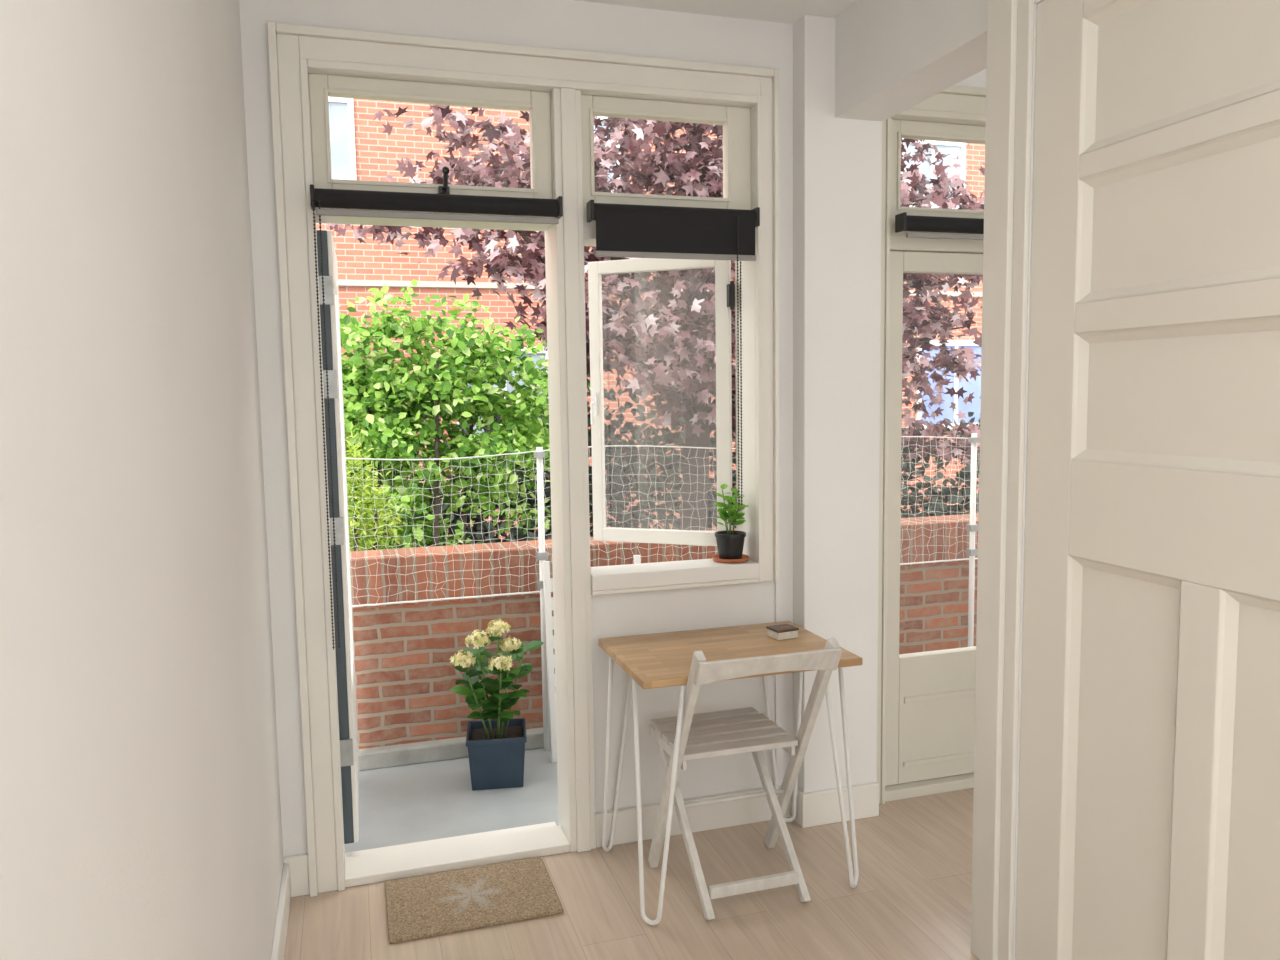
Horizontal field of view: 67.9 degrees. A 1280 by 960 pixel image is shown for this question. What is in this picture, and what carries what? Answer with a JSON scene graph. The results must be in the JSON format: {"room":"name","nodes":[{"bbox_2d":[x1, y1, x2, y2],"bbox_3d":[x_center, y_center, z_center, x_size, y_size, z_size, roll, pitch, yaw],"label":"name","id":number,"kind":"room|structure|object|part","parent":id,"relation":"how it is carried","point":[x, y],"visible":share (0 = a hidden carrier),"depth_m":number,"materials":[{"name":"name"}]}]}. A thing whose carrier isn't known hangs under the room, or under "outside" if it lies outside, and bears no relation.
{"room":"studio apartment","nodes":[
{"label":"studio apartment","id":0,"kind":"room"},
{"bbox_2d":[0,0,282,959],"bbox_3d":[-0.293,0.169,-0.044,0.100,2.800,6.060,-2,6,-17],"label":"wall","id":1,"kind":"structure","parent":0,"point":[140,804],"depth_m":1.12,"materials":[{"name":"white paint"}]},
{"bbox_2d":[270,864,290,959],"bbox_3d":[-0.214,1.504,0.088,0.018,0.115,6.042,-2,6,-17],"label":"baseboard","id":2,"kind":"structure","parent":1,"relation":"attached to","point":[282,916],"depth_m":2.70,"materials":[{"name":"white paint"}]},
{"bbox_2d":[344,747,558,852],"bbox_3d":[0.605,1.239,4.202,5.900,0.100,0.840,-2,6,-17],"label":"floor","id":3,"kind":"structure","parent":0,"point":[404,804],"depth_m":3.70,"materials":[{"name":"grey concrete"}]},
{"bbox_2d":[449,618,543,789],"bbox_3d":[-0.580,0.895,3.878,0.335,0.679,0.314,0,5,10],"label":"hydrangea","id":4,"kind":"object","parent":3,"relation":"on","point":[496,747],"visible":1,"depth_m":3.81,"materials":[{"name":"plant"}]},
{"bbox_3d":[-0.586,0.842,3.863,0.225,0.451,0.171,-1,5,3],"label":"stem","id":5,"kind":"part","parent":4,"relation":"part of","materials":[{"name":"green plant"}]},
{"bbox_2d":[534,447,549,750],"bbox_3d":[-0.424,0.530,4.165,0.044,1.350,0.043,-2,6,-17],"label":"net post","id":6,"kind":"object","parent":3,"relation":"on","point":[541,555],"visible":0.86,"depth_m":4.14,"materials":[{"name":"metal"}]},
{"bbox_2d":[346,436,978,606],"bbox_3d":[0.400,0.143,4.439,4.860,0.643,0.023,-2,6,-17],"label":"net","id":7,"kind":"object","parent":6,"relation":"attached to","point":[930,445],"visible":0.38,"depth_m":4.17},
{"bbox_3d":[0.391,-0.158,4.410,4.839,0.037,0.020,-2,6,-17],"label":"cord","id":8,"kind":"part","parent":7,"relation":"part of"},
{"bbox_3d":[0.405,0.459,4.468,4.838,0.008,0.022,-2,6,-17],"label":"cord","id":9,"kind":"part","parent":7,"relation":"part of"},
{"bbox_2d":[542,555,640,762],"bbox_3d":[-0.190,0.773,4.152,0.438,0.862,0.110,-2,6,-17],"label":"rack","id":10,"kind":"object","parent":3,"relation":"on","point":[547,581],"visible":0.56,"depth_m":4.08,"materials":[{"name":"white metal"}]},
{"bbox_2d":[966,433,979,646],"bbox_3d":[1.678,0.439,4.806,0.044,1.350,0.043,-2,6,-17],"label":"net post","id":11,"kind":"object","parent":3,"relation":"on","point":[972,527],"visible":0.76,"depth_m":4.78,"materials":[{"name":"metal"}]},
{"bbox_2d":[466,718,526,789],"bbox_3d":[-0.587,1.127,3.909,0.240,0.212,0.240,-2,5,-8],"label":"pot","id":12,"kind":"object","parent":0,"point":[496,754],"depth_m":3.81,"materials":[{"name":"blue plastic"}]},
{"bbox_2d":[239,0,986,857],"bbox_3d":[1.147,-0.197,3.676,5.050,2.800,0.240,-2,6,-17],"label":"wall","id":13,"kind":"structure","parent":0,"point":[558,24],"depth_m":3.09,"materials":[{"name":"white paint"}]},
{"bbox_2d":[316,230,358,843],"bbox_3d":[-1.097,0.188,3.464,0.058,2.040,0.731,-2,5,-16],"label":"door","id":14,"kind":"structure","parent":13,"relation":"in","point":[345,659],"depth_m":3.15,"materials":[{"name":"blue paint"}]},
{"bbox_2d":[308,73,552,198],"bbox_3d":[-0.633,-1.048,2.946,0.735,0.364,0.101,-2,6,-17],"label":"window","id":15,"kind":"structure","parent":13,"relation":"in","point":[321,86],"depth_m":2.94,"materials":[{"name":"beige paint"}]},
{"bbox_3d":[-0.618,-0.915,2.942,0.054,0.101,0.061,-2,6,-17],"label":"latch handle","id":16,"kind":"part","parent":15,"relation":"part of","materials":[{"name":"black metal"}]},
{"bbox_2d":[310,185,562,649],"bbox_3d":[-0.595,-0.189,2.940,0.746,1.372,0.067,-2,6,-17],"label":"roller blind","id":17,"kind":"object","parent":13,"relation":"attached to","point":[321,198],"visible":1,"depth_m":2.85,"materials":[{"name":"grey fabric"}]},
{"bbox_3d":[-0.929,-0.156,2.815,0.007,1.340,0.028,2,6,32],"label":"bead chain","id":18,"kind":"part","parent":17,"relation":"part of","materials":[{"name":"plastic"}]},
{"bbox_2d":[345,822,569,886],"bbox_3d":[-0.626,1.270,3.253,0.735,0.050,0.250,-2,6,-17],"label":"sill","id":19,"kind":"structure","parent":13,"relation":"attached to","point":[388,863],"depth_m":3.19,"materials":[{"name":"beige paint"}]},
{"bbox_2d":[267,22,779,896],"bbox_3d":[-0.287,-0.041,3.104,1.614,2.637,0.034,-2,6,-17],"label":"trim","id":20,"kind":"structure","parent":13,"relation":"attached to","point":[293,49],"depth_m":2.93,"materials":[{"name":"beige paint"}]},
{"bbox_2d":[308,69,755,876],"bbox_3d":[-0.301,-0.006,3.203,1.490,2.550,0.202,-2,6,-17],"label":"trim","id":21,"kind":"structure","parent":13,"relation":"attached to","point":[565,241],"depth_m":3.16,"materials":[{"name":"beige paint"}]},
{"bbox_2d":[283,786,790,896],"bbox_3d":[-0.276,1.206,3.231,1.754,0.130,0.030,-2,6,-17],"label":"baseboard","id":22,"kind":"structure","parent":13,"relation":"attached to","point":[751,810],"depth_m":3.34,"materials":[{"name":"beige paint"}]},
{"bbox_2d":[588,258,734,545],"bbox_3d":[0.078,-0.290,3.550,0.579,1.070,0.081,1,6,21],"label":"window","id":23,"kind":"structure","parent":13,"relation":"in","point":[724,287],"depth_m":3.56,"materials":[{"name":"beige paint"}]},
{"bbox_3d":[-0.179,-0.273,3.632,0.018,0.120,0.046,1,6,21],"label":"handle","id":24,"kind":"part","parent":23,"relation":"part of","materials":[{"name":"white metal"}]},
{"bbox_2d":[586,200,759,505],"bbox_3d":[0.122,-0.401,3.142,0.580,0.996,0.068,-2,6,-17],"label":"roller blind","id":25,"kind":"object","parent":23,"relation":"attached to","point":[622,230],"visible":1,"depth_m":3.09,"materials":[{"name":"grey fabric"}]},
{"bbox_3d":[0.334,-0.392,3.183,0.007,0.964,0.028,2,6,32],"label":"bead chain","id":26,"kind":"part","parent":25,"relation":"part of","materials":[{"name":"plastic"}]},
{"bbox_2d":[581,95,750,209],"bbox_3d":[0.087,-1.082,3.194,0.606,0.363,0.048,-2,6,-17],"label":"window","id":27,"kind":"structure","parent":13,"relation":"in","point":[735,121],"depth_m":3.19,"materials":[{"name":"beige paint"}]},
{"bbox_2d":[590,558,758,590],"bbox_3d":[0.090,0.335,3.386,0.606,0.085,0.280,-2,6,-17],"label":"windowsill","id":28,"kind":"structure","parent":13,"relation":"attached to","point":[613,577],"depth_m":3.27,"materials":[{"name":"white paint"}]},
{"bbox_2d":[712,554,748,562],"bbox_3d":[0.323,0.281,3.393,0.132,0.016,0.132,-2,6,-17],"label":"saucer","id":29,"kind":"object","parent":28,"relation":"on","point":[715,557],"visible":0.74,"depth_m":3.34,"materials":[{"name":"ceramic"}]},
{"bbox_2d":[715,484,747,558],"bbox_3d":[0.323,0.149,3.381,0.126,0.264,0.124,-2,6,-17],"label":"basil","id":30,"kind":"object","parent":29,"relation":"on","point":[730,543],"visible":0.98,"depth_m":3.36,"materials":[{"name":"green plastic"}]},
{"bbox_3d":[0.321,0.122,3.378,0.072,0.171,0.063,-2,6,-17],"label":"stem","id":31,"kind":"part","parent":30,"relation":"part of","materials":[{"name":"green plant"}]},
{"bbox_2d":[877,85,985,803],"bbox_3d":[1.232,-0.117,3.686,0.910,2.637,0.264,-2,6,-17],"label":"trim","id":32,"kind":"structure","parent":13,"relation":"attached to","point":[962,105],"depth_m":3.46,"materials":[{"name":"beige paint"}]},
{"bbox_2d":[885,251,982,785],"bbox_3d":[1.248,0.154,3.663,0.749,2.016,0.053,-2,6,-17],"label":"door","id":33,"kind":"structure","parent":13,"relation":"in","point":[930,695],"depth_m":3.64,"materials":[{"name":"beige paint"}]},
{"bbox_3d":[1.266,0.955,3.715,0.535,0.275,0.008,-2,6,-17],"label":"panel moulding","id":34,"kind":"part","parent":33,"relation":"part of","materials":[{"name":"beige paint"}]},
{"bbox_2d":[890,119,985,220],"bbox_3d":[1.229,-1.131,3.541,0.755,0.363,0.048,-2,6,-17],"label":"window","id":35,"kind":"structure","parent":13,"relation":"in","point":[906,129],"depth_m":3.46,"materials":[{"name":"beige paint"}]},
{"bbox_2d":[895,212,983,239],"bbox_3d":[1.275,-0.911,3.456,0.755,0.086,0.062,-2,6,-17],"label":"roller blind","id":36,"kind":"object","parent":35,"relation":"attached to","point":[903,222],"visible":0.42,"depth_m":3.37,"materials":[{"name":"grey fabric"}]},
{"bbox_2d":[284,788,978,959],"bbox_3d":[2.094,1.491,0.808,5.050,0.060,6.060,-2,6,-17],"label":"floor","id":37,"kind":"structure","parent":0,"point":[911,899],"depth_m":2.89,"materials":[{"name":"brown wood"}]},
{"bbox_2d":[384,857,563,943],"bbox_3d":[-0.523,1.294,2.948,0.510,0.016,0.345,-2,6,-17],"label":"doormat","id":38,"kind":"object","parent":37,"relation":"on","point":[424,906],"visible":1,"depth_m":2.92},
{"bbox_2d":[599,621,862,925],"bbox_3d":[0.277,0.906,3.083,0.724,0.739,0.532,-2,6,-17],"label":"table","id":39,"kind":"object","parent":37,"relation":"on","point":[657,660],"visible":0.85,"depth_m":3.01,"materials":[{"name":"brown wood"}]},
{"bbox_3d":[-0.082,0.914,3.195,0.088,0.713,0.174,2,6,28],"label":"leg","id":40,"kind":"part","parent":39,"relation":"part of","materials":[{"name":"white metal"}]},
{"bbox_3d":[0.042,0.949,2.793,0.174,0.713,0.088,2,6,28],"label":"leg","id":41,"kind":"part","parent":39,"relation":"part of","materials":[{"name":"white metal"}]},
{"bbox_2d":[766,623,798,639],"bbox_3d":[0.475,0.506,3.168,0.084,0.036,0.074,-3,6,-25],"label":"book","id":42,"kind":"object","parent":39,"relation":"on","point":[781,631],"visible":1,"depth_m":3.15,"materials":[{"name":"beige paper"}]},
{"bbox_3d":[0.475,0.494,3.167,0.084,0.008,0.074,-3,6,-25],"label":"lid","id":43,"kind":"part","parent":42,"relation":"part of","materials":[{"name":"brown metal"}]},
{"bbox_3d":[0.512,0.888,3.376,0.174,0.713,0.088,2,6,28],"label":"leg","id":44,"kind":"part","parent":39,"relation":"part of","materials":[{"name":"white metal"}]},
{"bbox_3d":[0.636,0.924,2.974,0.088,0.713,0.174,2,6,28],"label":"leg","id":45,"kind":"part","parent":39,"relation":"part of","materials":[{"name":"white metal"}]},
{"bbox_2d":[648,637,841,919],"bbox_3d":[0.300,0.869,2.986,0.462,0.828,0.585,-2,6,-17],"label":"folding chair","id":46,"kind":"object","parent":37,"relation":"on","point":[742,730],"visible":0.99,"depth_m":2.95,"materials":[{"name":"white paint"}]},
{"bbox_3d":[0.088,0.855,3.051,0.014,0.032,0.335,-2,6,-17],"label":"seat rail","id":47,"kind":"part","parent":46,"relation":"part of","materials":[{"name":"white paint"}]},
{"bbox_3d":[0.105,0.879,2.904,0.027,0.828,0.455,-3,6,-19],"label":"long leg","id":48,"kind":"part","parent":46,"relation":"part of","materials":[{"name":"white paint"}]},
{"bbox_3d":[0.137,1.066,2.973,0.025,0.442,0.433,-3,6,-19],"label":"short leg","id":49,"kind":"part","parent":46,"relation":"part of","materials":[{"name":"white paint"}]},
{"bbox_3d":[0.264,0.822,3.097,0.387,0.020,0.341,-2,6,-17],"label":"seat","id":50,"kind":"part","parent":46,"relation":"part of","materials":[{"name":"grey paint"}]},
{"bbox_3d":[0.376,0.533,2.716,0.444,0.081,0.082,-2,6,-17],"label":"backrest","id":51,"kind":"part","parent":46,"relation":"part of","materials":[{"name":"white paint"}]},
{"bbox_3d":[0.435,1.053,3.063,0.025,0.442,0.433,-3,6,-19],"label":"short leg","id":52,"kind":"part","parent":46,"relation":"part of","materials":[{"name":"white paint"}]},
{"bbox_3d":[0.435,0.840,3.156,0.014,0.032,0.335,-2,6,-17],"label":"seat rail","id":53,"kind":"part","parent":46,"relation":"part of","materials":[{"name":"white paint"}]},
{"bbox_3d":[0.507,0.862,3.027,0.027,0.828,0.455,-3,6,-19],"label":"long leg","id":54,"kind":"part","parent":46,"relation":"part of","materials":[{"name":"white paint"}]},
{"bbox_2d":[793,15,881,792],"bbox_3d":[0.696,-0.162,3.367,0.296,2.800,0.090,-2,6,-17],"label":"wall pier","id":55,"kind":"object","parent":37,"relation":"on","point":[837,162],"visible":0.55,"depth_m":3.31,"materials":[{"name":"white paint"}]},
{"bbox_2d":[791,782,878,827],"bbox_3d":[0.714,1.172,3.474,0.310,0.125,0.095,-2,6,-17],"label":"baseboard","id":56,"kind":"object","parent":55,"relation":"attached to","point":[822,807],"visible":0.77,"depth_m":3.42,"materials":[{"name":"beige paint"}]},
{"bbox_2d":[350,513,978,770],"bbox_3d":[0.451,0.751,4.637,5.900,0.995,0.300,-2,6,-17],"label":"wall","id":57,"kind":"structure","parent":0,"point":[408,712],"depth_m":4.16,"materials":[{"name":"red brick"}]},
{"bbox_2d":[573,0,856,23],"bbox_3d":[2.015,-1.437,0.652,5.050,0.200,6.300,-2,6,-17],"label":"ceiling","id":58,"kind":"structure","parent":0,"point":[778,11],"depth_m":3.09,"materials":[{"name":"paint"}]},
{"bbox_2d":[715,530,745,558],"bbox_3d":[0.323,0.234,3.388,0.112,0.094,0.112,-2,6,-17],"label":"pot","id":59,"kind":"object","parent":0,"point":[730,543],"depth_m":3.35,"materials":[{"name":"black plastic"}]},
{"bbox_2d":[835,0,1043,959],"bbox_3d":[1.640,0.090,0.498,0.183,2.800,5.970,-2,6,-17],"label":"wall partition","id":60,"kind":"structure","parent":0,"point":[891,56],"depth_m":2.81,"materials":[{"name":"white paint"}]},
{"bbox_2d":[971,0,1033,959],"bbox_3d":[0.929,-0.080,2.443,0.029,2.800,0.140,-2,6,-17],"label":"trim","id":61,"kind":"structure","parent":60,"relation":"attached to","point":[1010,23],"depth_m":2.43,"materials":[{"name":"beige paint"}]},
{"bbox_2d":[1015,0,1279,959],"bbox_3d":[1.144,0.127,1.902,0.040,2.463,1.049,-2,6,-17],"label":"door","id":62,"kind":"structure","parent":60,"relation":"in","point":[1149,826],"depth_m":2.02,"materials":[{"name":"paint"}]},
{"bbox_3d":[1.083,0.729,2.158,0.021,1.078,0.319,-2,6,-17],"label":"panel moulding","id":63,"kind":"part","parent":62,"relation":"part of","materials":[{"name":"paint"}]},
{"bbox_3d":[1.099,0.728,2.163,0.012,1.078,0.319,-2,6,-17],"label":"panel","id":64,"kind":"part","parent":62,"relation":"part of","materials":[{"name":"paint"}]},
{"bbox_3d":[1.132,-0.164,1.871,0.021,0.292,0.745,-2,6,-17],"label":"panel moulding","id":65,"kind":"part","parent":62,"relation":"part of","materials":[{"name":"paint"}]},
{"bbox_3d":[1.127,-0.518,1.838,0.021,0.280,0.745,-2,6,-17],"label":"panel moulding","id":66,"kind":"part","parent":62,"relation":"part of","materials":[{"name":"paint"}]},
{"bbox_3d":[1.122,-0.862,1.806,0.021,0.300,0.745,-2,6,-17],"label":"panel moulding","id":67,"kind":"part","parent":62,"relation":"part of","materials":[{"name":"paint"}]},
{"bbox_3d":[1.148,-0.165,1.875,0.012,0.292,0.745,-2,6,-17],"label":"panel","id":68,"kind":"part","parent":62,"relation":"part of","materials":[{"name":"paint"}]},
{"bbox_3d":[1.137,-0.863,1.811,0.012,0.300,0.745,-2,6,-17],"label":"panel","id":69,"kind":"part","parent":62,"relation":"part of","materials":[{"name":"paint"}]},
{"bbox_3d":[1.143,-0.519,1.843,0.012,0.280,0.745,-2,6,-17],"label":"panel","id":70,"kind":"part","parent":62,"relation":"part of","materials":[{"name":"paint"}]},
{"bbox_3d":[1.206,0.764,1.758,0.021,1.078,0.332,-2,6,-17],"label":"panel moulding","id":71,"kind":"part","parent":62,"relation":"part of","materials":[{"name":"paint"}]},
{"bbox_3d":[1.222,0.763,1.763,0.012,1.078,0.332,-2,6,-17],"label":"panel","id":72,"kind":"part","parent":62,"relation":"part of","materials":[{"name":"paint"}]},
{"label":"outside","id":73,"kind":"structure","parent":0,"visible":0},
{"bbox_3d":[3.076,1.581,10.734,36.000,0.100,9.630,-2,6,-17],"label":"ground","id":74,"kind":"structure","parent":73,"visible":0},
{"bbox_2d":[346,428,409,550],"bbox_3d":[-1.438,0.944,4.751,0.672,2.409,0.504,-2,6,-17],"label":"conifer shrub","id":75,"kind":"object","parent":74,"relation":"on","point":[357,521],"visible":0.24,"depth_m":4.67,"materials":[{"name":"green plant"}]},
{"bbox_3d":[-1.417,1.144,4.757,0.275,2.009,0.202,-2,6,-17],"label":"stem","id":76,"kind":"part","parent":75,"relation":"part of","materials":[{"name":"brown plant"}]},
{"bbox_2d":[339,279,605,550],"bbox_3d":[-1.287,0.427,5.960,2.169,3.222,1.143,-3,6,-25],"label":"shrub","id":77,"kind":"object","parent":74,"relation":"on","point":[433,389],"visible":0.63,"depth_m":5.67,"materials":[{"name":"green plant"}]},
{"bbox_3d":[-1.313,0.660,5.902,0.692,2.769,0.453,-2,6,-17],"label":"stem","id":78,"kind":"part","parent":77,"relation":"part of","materials":[{"name":"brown plant"}]},
{"bbox_2d":[316,96,984,543],"bbox_3d":[1.766,-2.634,14.438,32.000,7.650,1.100,-2,6,-17],"label":"brick building","id":79,"kind":"structure","parent":74,"relation":"on","point":[359,146],"depth_m":12.58,"materials":[{"name":"red brick"}]},
{"bbox_2d":[323,104,984,530],"bbox_3d":[0.489,-1.453,7.837,6.394,6.559,2.590,-2,5,-7],"label":"maple tree","id":80,"kind":"object","parent":74,"relation":"on","point":[682,371],"visible":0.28,"depth_m":7.35,"materials":[{"name":"purple plant"}]},
{"bbox_2d":[345,354,980,548],"bbox_3d":[0.609,0.262,9.601,9.378,3.183,1.259,-3,6,-20],"label":"bush","id":81,"kind":"object","parent":74,"relation":"on","point":[667,437],"visible":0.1,"depth_m":9.34,"materials":[{"name":"green plant"}]},
{"bbox_3d":[-1.369,0.888,9.002,2.790,1.792,0.328,-2,6,-17],"label":"stem","id":82,"kind":"part","parent":81,"relation":"part of","materials":[{"name":"brown plant"}]}
]}

